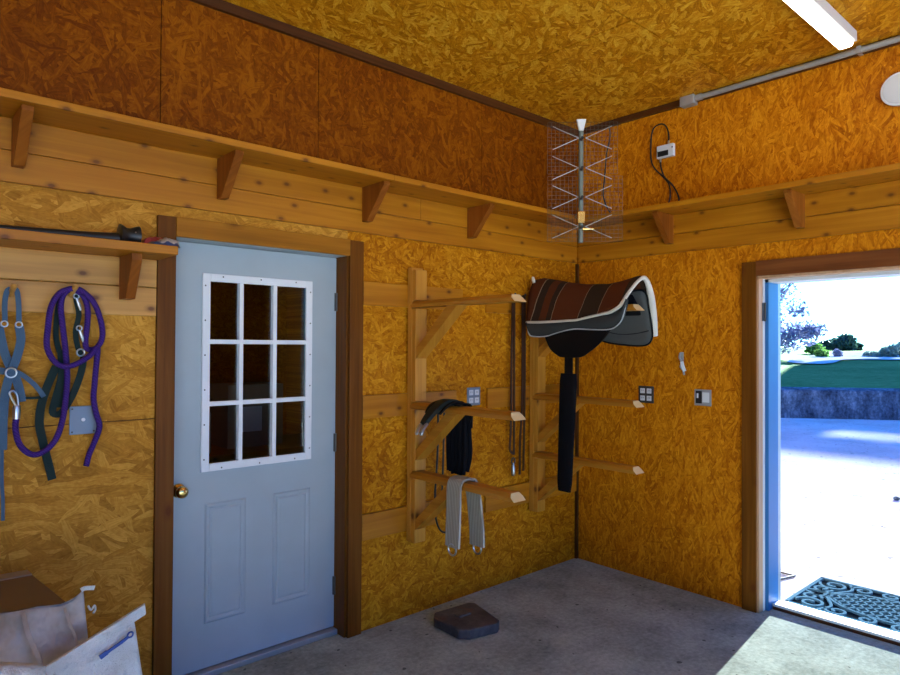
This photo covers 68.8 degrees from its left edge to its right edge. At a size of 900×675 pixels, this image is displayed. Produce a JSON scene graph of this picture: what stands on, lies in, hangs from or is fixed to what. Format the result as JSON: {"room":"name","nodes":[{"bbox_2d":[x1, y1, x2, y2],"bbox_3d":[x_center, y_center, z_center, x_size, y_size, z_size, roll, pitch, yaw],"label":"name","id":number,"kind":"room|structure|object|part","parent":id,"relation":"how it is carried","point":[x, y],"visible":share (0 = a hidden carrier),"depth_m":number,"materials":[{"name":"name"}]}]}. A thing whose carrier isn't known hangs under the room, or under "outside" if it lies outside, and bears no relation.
{"room":"farm building","nodes":[
{"label":"farm building","id":0,"kind":"room"},
{"bbox_2d":[209,282,286,462],"bbox_3d":[-3.284,0.344,5.785,4.200,2.600,0.100,1,-1,-42],"label":"wall","id":1,"kind":"structure","parent":0,"point":[223,297],"depth_m":6.80,"materials":[{"name":"brown wood"}]},
{"bbox_2d":[0,0,576,674],"bbox_3d":[-1.712,0.003,2.654,7.340,3.223,0.140,1,-1,-42],"label":"wall","id":2,"kind":"structure","parent":0,"point":[186,64],"depth_m":3.33,"materials":[{"name":"orange wood"}]},
{"bbox_2d":[69,405,95,434],"bbox_3d":[-1.521,0.342,2.724,0.101,0.117,0.008,1,-1,-42],"label":"cover plate","id":3,"kind":"object","parent":2,"relation":"attached to","point":[81,418],"visible":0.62,"depth_m":2.72,"materials":[{"name":"silver metal"}]},
{"bbox_2d":[0,228,177,315],"bbox_3d":[-2.168,-0.253,1.979,2.554,0.286,0.253,1,-1,-42],"label":"shelf","id":4,"kind":"object","parent":2,"relation":"attached to","point":[39,257],"visible":0.99,"depth_m":2.66,"materials":[{"name":"brown wood"}]},
{"bbox_2d":[0,287,45,520],"bbox_3d":[-1.675,0.252,2.534,0.204,0.895,0.030,1,-1,-42],"label":"halter","id":5,"kind":"object","parent":4,"relation":"hanging from","point":[12,375],"visible":0.98,"depth_m":2.52,"materials":[{"name":"blue fabric"}]},
{"bbox_2d":[8,286,104,466],"bbox_3d":[-1.557,0.161,2.617,0.338,0.739,0.084,1,-1,-42],"label":"lead rope","id":6,"kind":"object","parent":4,"relation":"hanging from","point":[60,295],"visible":0.99,"depth_m":2.63,"materials":[{"name":"purple fabric"}]},
{"bbox_2d":[35,293,86,480],"bbox_3d":[-1.562,0.181,2.643,0.180,0.780,0.028,1,-1,-33],"label":"halter","id":7,"kind":"object","parent":4,"relation":"hanging from","point":[56,401],"visible":0.89,"depth_m":2.63,"materials":[{"name":"black fabric"}]},
{"bbox_2d":[0,224,141,241],"bbox_3d":[-1.782,-0.431,2.332,1.280,0.090,0.090,1,-1,-42],"label":"tube","id":8,"kind":"object","parent":4,"relation":"on","point":[134,234],"visible":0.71,"depth_m":2.65,"materials":[{"name":"black plastic"}]},
{"bbox_2d":[142,237,179,247],"bbox_3d":[-1.225,-0.407,2.782,0.138,0.047,0.151,1,-1,-42],"label":"plastic wrapper","id":9,"kind":"object","parent":4,"relation":"on","point":[153,240],"visible":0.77,"depth_m":2.76,"materials":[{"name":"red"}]},
{"bbox_2d":[152,215,175,674],"bbox_3d":[-1.277,0.538,2.933,0.078,2.165,0.021,1,-1,-42],"label":"trim","id":10,"kind":"structure","parent":2,"relation":"attached to","point":[166,225],"depth_m":2.92,"materials":[{"name":"brown wood"}]},
{"bbox_2d":[171,271,175,674],"bbox_3d":[-1.299,0.582,3.021,0.008,2.080,0.140,1,-1,-42],"label":"trim","id":11,"kind":"structure","parent":2,"relation":"attached to","point":[175,271],"depth_m":2.97,"materials":[{"name":"brown wood"}]},
{"bbox_2d":[172,241,337,674],"bbox_3d":[-0.964,0.573,3.342,0.910,2.041,0.114,1,-1,-42],"label":"door","id":12,"kind":"structure","parent":2,"relation":"in","point":[253,538],"depth_m":3.31,"materials":[{"name":"paint"}]},
{"bbox_3d":[-1.252,0.717,3.053,0.066,0.066,0.072,1,-1,-42],"label":"knob","id":13,"kind":"part","parent":12,"relation":"part of","materials":[{"name":"gold metal"}]},
{"bbox_3d":[-1.103,1.092,3.228,0.210,0.577,0.006,1,-1,-42],"label":"raised panel","id":14,"kind":"part","parent":12,"relation":"part of","materials":[{"name":"paint"}]},
{"bbox_3d":[-0.836,1.096,3.468,0.218,0.577,0.006,1,-1,-42],"label":"raised panel","id":15,"kind":"part","parent":12,"relation":"part of","materials":[{"name":"paint"}]},
{"bbox_2d":[176,237,343,257],"bbox_3d":[-0.951,-0.455,3.343,0.922,0.008,0.138,1,-1,-42],"label":"trim","id":16,"kind":"structure","parent":2,"relation":"attached to","point":[181,239],"depth_m":3.30,"materials":[{"name":"paint"}]},
{"bbox_2d":[185,626,336,674],"bbox_3d":[-0.983,1.613,3.340,0.910,0.028,0.080,1,-1,-42],"label":"threshold","id":17,"kind":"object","parent":2,"relation":"attached to","point":[264,653],"depth_m":3.34,"materials":[{"name":"metal"}]},
{"bbox_2d":[176,217,349,255],"bbox_3d":[-0.896,-0.496,3.282,0.928,0.089,0.023,1,-1,-42],"label":"trim","id":18,"kind":"structure","parent":2,"relation":"attached to","point":[185,227],"depth_m":3.23,"materials":[{"name":"brown wood"}]},
{"bbox_2d":[0,87,577,262],"bbox_3d":[-1.626,-0.743,2.463,7.194,0.280,0.263,1,-1,-42],"label":"wall shelf","id":19,"kind":"object","parent":2,"relation":"attached to","point":[45,142],"visible":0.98,"depth_m":3.09,"materials":[{"name":"brown wood"}]},
{"bbox_2d":[547,119,622,242],"bbox_3d":[0.871,-1.023,4.309,0.379,0.807,0.357,1,-1,-42],"label":"tv antenna","id":20,"kind":"object","parent":19,"relation":"attached to","point":[579,216],"visible":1,"depth_m":4.30,"materials":[{"name":"grey metal"}]},
{"bbox_2d":[333,256,348,637],"bbox_3d":[-0.613,0.593,3.638,0.012,2.080,0.140,1,-1,-42],"label":"trim","id":21,"kind":"structure","parent":2,"relation":"attached to","point":[341,385],"depth_m":3.61,"materials":[{"name":"brown wood"}]},
{"bbox_2d":[346,240,363,637],"bbox_3d":[-0.523,0.550,3.611,0.088,2.165,0.021,1,-1,-42],"label":"trim","id":22,"kind":"structure","parent":2,"relation":"attached to","point":[356,258],"depth_m":3.60,"materials":[{"name":"brown wood"}]},
{"bbox_2d":[189,0,578,136],"bbox_3d":[-1.701,-1.585,2.565,7.199,0.047,0.023,1,-1,-42],"label":"trim","id":23,"kind":"structure","parent":2,"relation":"attached to","point":[223,6],"depth_m":3.67,"materials":[{"name":"brown wood"}]},
{"bbox_2d":[362,500,434,540],"bbox_3d":[-0.293,1.058,3.815,0.532,0.142,0.020,1,-1,-42],"label":"trim","id":24,"kind":"structure","parent":2,"relation":"attached to","point":[394,520],"depth_m":3.74,"materials":[{"name":"brown wood"}]},
{"bbox_2d":[363,390,455,418],"bbox_3d":[-0.227,0.392,3.880,0.702,0.128,0.020,1,-1,-42],"label":"trim","id":25,"kind":"structure","parent":2,"relation":"attached to","point":[384,405],"depth_m":3.77,"materials":[{"name":"brown wood"}]},
{"bbox_2d":[363,281,462,308],"bbox_3d":[-0.205,-0.242,3.905,0.752,0.130,0.020,1,-1,-42],"label":"trim","id":26,"kind":"structure","parent":2,"relation":"attached to","point":[375,294],"depth_m":3.79,"materials":[{"name":"brown wood"}]},
{"bbox_2d":[406,268,525,542],"bbox_3d":[0.064,0.388,3.559,0.090,1.595,0.846,1,-1,-42],"label":"rack","id":27,"kind":"object","parent":2,"relation":"attached to","point":[421,344],"visible":0.98,"depth_m":3.77,"materials":[{"name":"brown wood"}]},
{"bbox_3d":[-0.207,0.390,3.860,0.085,1.595,0.036,1,-1,-42],"label":"post","id":28,"kind":"part","parent":27,"relation":"part of","materials":[{"name":"brown wood"}]},
{"bbox_3d":[-0.182,0.397,3.833,0.082,1.580,0.036,1,-1,-42],"label":"post","id":29,"kind":"part","parent":27,"relation":"part of","materials":[{"name":"brown wood"}]},
{"bbox_2d":[434,412,444,532],"bbox_3d":[-0.029,0.795,3.991,0.160,0.797,0.044,1,-1,-42],"label":"loop","id":30,"kind":"object","parent":27,"relation":"hanging from","point":[440,530],"visible":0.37,"depth_m":3.95,"materials":[{"name":"black leather"}]},
{"bbox_3d":[-0.045,0.715,3.985,0.028,0.611,0.017,0,-1,-4],"label":"cord","id":31,"kind":"part","parent":30,"relation":"part of","materials":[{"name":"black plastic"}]},
{"bbox_2d":[415,399,466,435],"bbox_3d":[-0.062,0.427,3.566,0.316,0.180,0.153,1,-1,-42],"label":"bridle","id":32,"kind":"object","parent":27,"relation":"on","point":[441,405],"visible":0.87,"depth_m":3.51,"materials":[{"name":"black leather"}]},
{"bbox_2d":[446,403,472,475],"bbox_3d":[0.024,0.561,3.635,0.137,0.408,0.201,1,-1,-42],"label":"bundle","id":33,"kind":"object","parent":27,"relation":"hanging from","point":[459,450],"visible":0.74,"depth_m":3.63,"materials":[{"name":"black fabric"}]},
{"bbox_2d":[445,475,484,555],"bbox_3d":[0.079,0.964,3.531,0.163,0.425,0.148,1,-1,-42],"label":"girth","id":34,"kind":"object","parent":27,"relation":"hanging from","point":[455,483],"visible":0.97,"depth_m":3.52,"materials":[{"name":"grey fabric"}]},
{"bbox_3d":[0.071,0.792,3.544,0.090,0.038,0.820,1,-1,-42],"label":"arm","id":35,"kind":"part","parent":27,"relation":"part of","materials":[{"name":"brown wood"}]},
{"bbox_3d":[0.073,0.392,3.549,0.090,0.038,0.820,1,-1,-42],"label":"arm","id":36,"kind":"part","parent":27,"relation":"part of","materials":[{"name":"brown wood"}]},
{"bbox_3d":[0.076,-0.195,3.556,0.090,0.038,0.820,1,-1,-42],"label":"arm","id":37,"kind":"part","parent":27,"relation":"part of","materials":[{"name":"brown wood"}]},
{"bbox_2d":[467,387,479,404],"bbox_3d":[0.153,0.379,4.230,0.116,0.116,0.009,1,-1,-42],"label":"wall outlet","id":38,"kind":"object","parent":2,"relation":"attached to","point":[473,393],"visible":0.98,"depth_m":4.23,"materials":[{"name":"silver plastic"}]},
{"bbox_2d":[485,294,527,314],"bbox_3d":[0.592,-0.218,4.621,0.961,0.122,0.020,1,-1,-42],"label":"trim","id":39,"kind":"structure","parent":2,"relation":"attached to","point":[503,308],"depth_m":4.40,"materials":[{"name":"brown wood"}]},
{"bbox_2d":[509,293,515,475],"bbox_3d":[0.419,0.314,4.413,0.048,1.228,0.052,0,-1,1],"label":"reins","id":40,"kind":"object","parent":2,"relation":"hanging from","point":[512,355],"visible":0.9,"depth_m":4.41,"materials":[{"name":"brown leather"}]},
{"bbox_2d":[519,294,525,474],"bbox_3d":[0.493,0.315,4.478,0.049,1.228,0.054,0,-1,3],"label":"reins","id":41,"kind":"object","parent":2,"relation":"hanging from","point":[523,324],"visible":0.9,"depth_m":4.48,"materials":[{"name":"brown leather"}]},
{"bbox_2d":[484,473,576,511],"bbox_3d":[0.585,1.075,4.606,0.961,0.139,0.020,1,-1,-42],"label":"trim","id":42,"kind":"structure","parent":2,"relation":"attached to","point":[490,504],"depth_m":4.48,"materials":[{"name":"brown wood"}]},
{"bbox_2d":[486,384,576,407],"bbox_3d":[0.594,0.404,4.619,0.946,0.130,0.020,1,-1,-42],"label":"trim","id":43,"kind":"structure","parent":2,"relation":"attached to","point":[495,397],"depth_m":4.42,"materials":[{"name":"brown wood"}]},
{"bbox_2d":[574,264,578,558],"bbox_3d":[0.954,0.551,4.941,0.021,2.208,0.021,1,-1,-42],"label":"trim","id":44,"kind":"structure","parent":2,"relation":"attached to","point":[576,265],"depth_m":4.93,"materials":[{"name":"brown wood"}]},
{"bbox_2d":[529,281,644,511],"bbox_3d":[0.868,0.401,4.283,0.090,1.595,0.846,1,-1,-42],"label":"rack","id":45,"kind":"object","parent":2,"relation":"attached to","point":[539,348],"visible":0.76,"depth_m":4.51,"materials":[{"name":"brown wood"}]},
{"bbox_3d":[0.597,0.403,4.584,0.085,1.595,0.036,1,-1,-42],"label":"post","id":46,"kind":"part","parent":45,"relation":"part of","materials":[{"name":"brown wood"}]},
{"bbox_3d":[0.622,0.410,4.556,0.082,1.580,0.036,1,-1,-42],"label":"post","id":47,"kind":"part","parent":45,"relation":"part of","materials":[{"name":"brown wood"}]},
{"bbox_3d":[0.875,0.805,4.268,0.090,0.038,0.820,1,-1,-42],"label":"arm","id":48,"kind":"part","parent":45,"relation":"part of","materials":[{"name":"brown wood"}]},
{"bbox_3d":[0.877,0.405,4.272,0.090,0.038,0.820,1,-1,-42],"label":"arm","id":49,"kind":"part","parent":45,"relation":"part of","materials":[{"name":"brown wood"}]},
{"bbox_2d":[526,276,657,492],"bbox_3d":[0.890,0.276,4.252,0.420,1.395,0.856,1,-1,-42],"label":"saddle","id":50,"kind":"object","parent":45,"relation":"on","point":[573,319],"visible":1,"depth_m":4.12,"materials":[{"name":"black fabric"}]},
{"bbox_2d":[526,276,646,320],"bbox_3d":[0.887,-0.212,4.266,0.400,0.398,0.836,1,-1,-42],"label":"blanket","id":51,"kind":"object","parent":50,"relation":"on","point":[548,299],"depth_m":4.12,"materials":[{"name":"brown fabric"}]},
{"bbox_3d":[0.867,-0.200,4.278,0.275,0.127,0.700,1,-1,-42],"label":"gullet panel","id":52,"kind":"part","parent":50,"relation":"part of","materials":[{"name":"black leather"}]},
{"bbox_3d":[0.880,-0.182,4.280,0.090,0.038,0.820,1,-1,-42],"label":"arm","id":53,"kind":"part","parent":45,"relation":"part of","materials":[{"name":"brown wood"}]},
{"bbox_2d":[286,287,303,453],"bbox_3d":[-0.637,0.360,5.907,0.100,2.600,3.260,1,-1,-42],"label":"wall","id":54,"kind":"structure","parent":0,"point":[294,366],"depth_m":6.95,"materials":[{"name":"brown wood"}]},
{"bbox_2d":[217,558,899,674],"bbox_3d":[-0.072,1.681,0.782,7.315,0.160,5.380,1,-1,-42],"label":"floor","id":55,"kind":"structure","parent":0,"point":[574,616],"depth_m":3.53,"materials":[{"name":"grey concrete"}]},
{"bbox_2d":[0,662,45,674],"bbox_3d":[-1.214,1.189,1.649,0.175,0.839,0.414,0,-1,39],"label":"sack","id":56,"kind":"object","parent":55,"relation":"on","point":[6,668],"visible":1,"depth_m":1.74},
{"bbox_2d":[0,570,64,612],"bbox_3d":[-1.599,1.255,2.287,0.367,0.710,0.485,1,-1,-42],"label":"cardboard box","id":57,"kind":"object","parent":55,"relation":"on","point":[19,590],"visible":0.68,"depth_m":2.32,"materials":[{"name":"brown cardboard"}]},
{"bbox_2d":[0,586,95,674],"bbox_3d":[-1.336,1.222,2.063,0.458,0.791,0.159,1,-1,-42],"label":"sack","id":58,"kind":"object","parent":55,"relation":"on","point":[40,634],"visible":0.89,"depth_m":2.09,"materials":[{"name":"fabric"}]},
{"bbox_2d":[46,603,145,674],"bbox_3d":[-1.140,1.257,2.067,0.188,0.715,0.512,0,-1,38],"label":"sack","id":59,"kind":"object","parent":55,"relation":"on","point":[113,650],"visible":0.98,"depth_m":2.10,"materials":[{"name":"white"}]},
{"bbox_2d":[434,603,498,639],"bbox_3d":[0.107,1.604,3.727,0.328,0.065,0.343,1,-1,-42],"label":"stone block","id":60,"kind":"object","parent":55,"relation":"on","point":[469,621],"visible":1,"depth_m":3.66,"materials":[{"name":"stone"}]},
{"bbox_2d":[224,0,899,128],"bbox_3d":[-0.035,-1.683,0.746,7.440,0.120,5.240,1,-1,-42],"label":"ceiling","id":61,"kind":"structure","parent":0,"point":[595,61],"depth_m":3.50,"materials":[{"name":"wood"}]},
{"bbox_2d":[783,0,856,49],"bbox_3d":[1.152,-1.553,2.598,2.445,0.079,0.100,1,-1,-42],"label":"fluorescent light","id":62,"kind":"object","parent":61,"relation":"attached to","point":[819,14],"visible":1,"depth_m":3.16,"materials":[{"name":"white paint"}]},
{"bbox_2d":[577,44,899,606],"bbox_3d":[2.728,0.083,3.138,0.190,3.323,5.118,1,-1,-42],"label":"wall","id":63,"kind":"structure","parent":0,"point":[677,523],"depth_m":4.26,"materials":[{"name":"orange wood"}]},
{"bbox_2d":[602,126,610,212],"bbox_3d":[1.129,-1.187,4.604,0.081,0.685,0.262,0,-1,22],"label":"coaxial cable","id":64,"kind":"object","parent":63,"relation":"attached to","point":[608,126],"visible":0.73,"depth_m":4.51,"materials":[{"name":"black plastic"}]},
{"bbox_2d":[639,386,653,402],"bbox_3d":[1.348,0.392,4.517,0.009,0.116,0.116,1,-1,-42],"label":"wall outlet","id":65,"kind":"object","parent":63,"relation":"attached to","point":[646,393],"visible":0.97,"depth_m":4.51,"materials":[{"name":"grey plastic"}]},
{"bbox_2d":[650,123,679,202],"bbox_3d":[1.444,-1.148,4.421,0.031,0.608,0.222,1,-1,-42],"label":"control box","id":66,"kind":"object","parent":63,"relation":"attached to","point":[668,150],"visible":0.84,"depth_m":4.41,"materials":[{"name":"grey plastic"}]},
{"bbox_2d":[678,352,685,374],"bbox_3d":[1.525,0.171,4.308,0.029,0.150,0.064,1,-1,-30],"label":"wall hook","id":67,"kind":"object","parent":63,"relation":"attached to","point":[681,354],"visible":1,"depth_m":4.31,"materials":[{"name":"metal"}]},
{"bbox_2d":[694,389,710,405],"bbox_3d":[1.621,0.386,4.213,0.009,0.104,0.113,1,-1,-42],"label":"wall switch","id":68,"kind":"object","parent":63,"relation":"attached to","point":[702,397],"visible":1,"depth_m":4.21,"materials":[{"name":"plastic"}]},
{"bbox_2d":[578,163,899,262],"bbox_3d":[2.521,-0.714,3.041,0.263,0.280,4.942,1,-1,-42],"label":"wall shelf","id":69,"kind":"object","parent":63,"relation":"attached to","point":[872,188],"visible":0.9,"depth_m":3.91,"materials":[{"name":"brown wood"}]},
{"bbox_2d":[584,35,899,134],"bbox_3d":[2.640,-1.558,3.105,0.023,0.041,4.970,1,-1,-42],"label":"trim","id":70,"kind":"structure","parent":63,"relation":"attached to","point":[676,104],"depth_m":4.39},
{"bbox_2d":[742,261,756,612],"bbox_3d":[1.816,0.596,3.983,0.021,2.108,0.087,1,-1,-42],"label":"trim","id":71,"kind":"structure","parent":63,"relation":"attached to","point":[749,278],"depth_m":3.97,"materials":[{"name":"brown wood"}]},
{"bbox_2d":[680,35,899,108],"bbox_3d":[2.899,-1.550,2.788,0.063,0.062,4.112,1,-1,-42],"label":"conduit","id":72,"kind":"object","parent":63,"relation":"attached to","point":[690,100],"visible":1,"depth_m":3.81,"materials":[{"name":"metal"}]},
{"bbox_2d":[756,248,899,275],"bbox_3d":[2.171,-0.418,3.606,0.023,0.092,0.959,1,-1,-42],"label":"trim","id":73,"kind":"structure","parent":63,"relation":"attached to","point":[884,257],"depth_m":3.65,"materials":[{"name":"brown wood"}]},
{"bbox_2d":[757,266,899,612],"bbox_3d":[2.263,0.626,3.682,0.262,2.105,1.075,1,-1,-42],"label":"door frame","id":74,"kind":"structure","parent":63,"relation":"attached to","point":[769,286],"depth_m":3.98,"materials":[{"name":"white paint"}]},
{"bbox_2d":[773,600,899,645],"bbox_3d":[2.305,1.647,3.713,0.132,0.064,0.877,1,-1,-42],"label":"threshold","id":75,"kind":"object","parent":63,"relation":"attached to","point":[860,628],"depth_m":3.75,"materials":[{"name":"white paint"}]},
{"bbox_2d":[880,72,899,105],"bbox_3d":[2.340,-1.292,3.416,0.048,0.176,0.176,1,-1,-42],"label":"wall lamp","id":76,"kind":"object","parent":63,"relation":"attached to","point":[890,89],"visible":1,"depth_m":3.42,"materials":[{"name":"white plastic"}]},
{"bbox_2d":[781,418,899,600],"bbox_3d":[23.287,2.336,25.047,59.885,0.570,80.000,1,-1,-42],"label":"driveway","id":77,"kind":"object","parent":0,"point":[840,478],"depth_m":6.87,"materials":[{"name":"white"}]},
{"bbox_2d":[781,572,795,579],"bbox_3d":[2.260,1.682,4.613,0.308,0.014,0.206,1,-1,-42],"label":"wire hook","id":78,"kind":"object","parent":77,"relation":"on","point":[791,575],"visible":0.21,"depth_m":4.63,"materials":[{"name":"grey metal"}]},
{"bbox_2d":[781,387,899,419],"bbox_3d":[7.715,1.529,15.280,17.995,0.740,0.480,0,-1,8],"label":"wall","id":79,"kind":"structure","parent":77,"relation":"on","point":[796,402],"depth_m":14.93,"materials":[{"name":"stone"}]},
{"bbox_2d":[784,577,899,632],"bbox_3d":[2.706,1.674,3.979,0.652,0.020,1.057,1,-1,-42],"label":"door mat","id":80,"kind":"object","parent":77,"relation":"on","point":[880,609],"visible":1,"depth_m":4.14,"materials":[{"name":"black rubber"}]},
{"bbox_2d":[781,348,899,387],"bbox_3d":[30.247,3.004,190.028,344.197,0.889,339.456,1,-1,-42],"label":"lawn","id":81,"kind":"structure","parent":0,"point":[846,373],"depth_m":20.76,"materials":[{"name":"green plant"}]},
{"bbox_2d":[781,283,828,354],"bbox_3d":[15.130,-0.939,30.727,4.176,4.332,3.839,1,-1,-17],"label":"tree","id":82,"kind":"object","parent":81,"relation":"on","point":[807,332],"visible":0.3,"depth_m":30.05,"materials":[{"name":"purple plant"}]},
{"bbox_2d":[804,343,824,353],"bbox_3d":[21.200,0.662,38.257,1.202,0.839,1.096,1,-1,-42],"label":"shrub","id":83,"kind":"object","parent":81,"relation":"on","point":[816,346],"visible":0.73,"depth_m":37.99,"materials":[{"name":"green plant"}]},
{"bbox_2d":[813,348,829,356],"bbox_3d":[18.600,0.822,32.975,0.781,0.580,0.986,0,-1,14],"label":"shrub","id":84,"kind":"object","parent":81,"relation":"on","point":[820,352],"visible":0.98,"depth_m":32.72,"materials":[{"name":"green plant"}]},
{"bbox_2d":[817,339,838,350],"bbox_3d":[34.437,0.748,59.798,2.220,1.362,1.836,1,-1,-42],"label":"shrub","id":85,"kind":"object","parent":81,"relation":"on","point":[828,344],"visible":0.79,"depth_m":59.25,"materials":[{"name":"green plant"}]},
{"bbox_2d":[831,349,842,356],"bbox_3d":[19.631,0.829,33.302,0.507,0.565,0.515,1,-1,-42],"label":"shrub","id":86,"kind":"object","parent":81,"relation":"on","point":[836,352],"visible":0.97,"depth_m":33.22,"materials":[{"name":"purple plant"}]},
{"bbox_2d":[830,337,850,350],"bbox_3d":[35.401,0.681,59.955,2.071,1.540,2.479,0,-1,16],"label":"shrub","id":87,"kind":"object","parent":81,"relation":"on","point":[843,345],"visible":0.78,"depth_m":59.22,"materials":[{"name":"green plant"}]},
{"bbox_2d":[836,333,857,350],"bbox_3d":[36.204,0.478,60.021,1.666,1.841,2.220,0,-1,0],"label":"shrub","id":88,"kind":"object","parent":81,"relation":"on","point":[852,340],"visible":0.51,"depth_m":59.26,"materials":[{"name":"green plant"}]},
{"bbox_2d":[854,342,863,350],"bbox_3d":[37.826,0.904,61.040,1.109,1.068,1.431,0,-1,0],"label":"shrub","id":89,"kind":"object","parent":81,"relation":"on","point":[860,346],"visible":0.48,"depth_m":60.64,"materials":[{"name":"green plant"}]},
{"bbox_2d":[861,350,883,356],"bbox_3d":[21.419,0.875,33.360,0.831,0.487,1.151,0,-1,-8],"label":"shrub","id":90,"kind":"object","parent":81,"relation":"on","point":[872,353],"visible":0.94,"depth_m":33.11,"materials":[{"name":"green plant"}]},
{"bbox_2d":[878,344,898,356],"bbox_3d":[22.130,0.703,33.137,0.808,0.834,1.082,0,-1,12],"label":"shrub","id":91,"kind":"object","parent":81,"relation":"on","point":[891,350],"visible":0.94,"depth_m":32.92,"materials":[{"name":"green plant"}]},
{"bbox_2d":[888,341,899,349],"bbox_3d":[24.850,0.663,36.023,1.271,0.936,1.891,0,-1,14],"label":"shrub","id":92,"kind":"object","parent":81,"relation":"on","point":[897,343],"visible":0.28,"depth_m":35.94,"materials":[{"name":"green plant"}]},
{"bbox_2d":[787,351,899,363],"bbox_3d":[27.424,1.077,40.987,40.819,0.393,7.545,1,-1,-42],"label":"gravel","id":93,"kind":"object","parent":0,"point":[812,359],"visible":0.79,"depth_m":30.66,"materials":[{"name":"white"}]},
{"bbox_3d":[-2.214,1.665,4.572,4.000,0.060,3.120,1,-1,-42],"label":"floor","id":94,"kind":"structure","parent":0,"visible":0},
{"bbox_2d":[209,433,302,462],"bbox_3d":[-1.408,1.189,4.507,1.700,0.900,0.600,1,-1,-42],"label":"storage bench","id":95,"kind":"object","parent":94,"relation":"on","point":[292,443],"visible":0.03,"depth_m":4.34,"materials":[{"name":"brown wood"}]},
{"bbox_2d":[209,412,210,453],"bbox_3d":[-1.743,0.602,4.143,0.360,0.262,0.302,1,-1,-42],"label":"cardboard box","id":96,"kind":"object","parent":95,"relation":"on","point":[209,412],"visible":0.15,"depth_m":4.15,"materials":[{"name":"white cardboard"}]},
{"bbox_2d":[210,382,282,448],"bbox_3d":[-1.415,0.529,4.572,0.400,0.422,0.302,1,-1,-42],"label":"cardboard box","id":97,"kind":"object","parent":95,"relation":"on","point":[256,417],"visible":0.81,"depth_m":4.45,"materials":[{"name":"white cardboard"}]},
{"bbox_3d":[-1.345,0.549,4.434,0.160,0.168,0.002,1,-1,-42],"label":"panel","id":98,"kind":"part","parent":97,"relation":"part of","materials":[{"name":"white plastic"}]}
]}

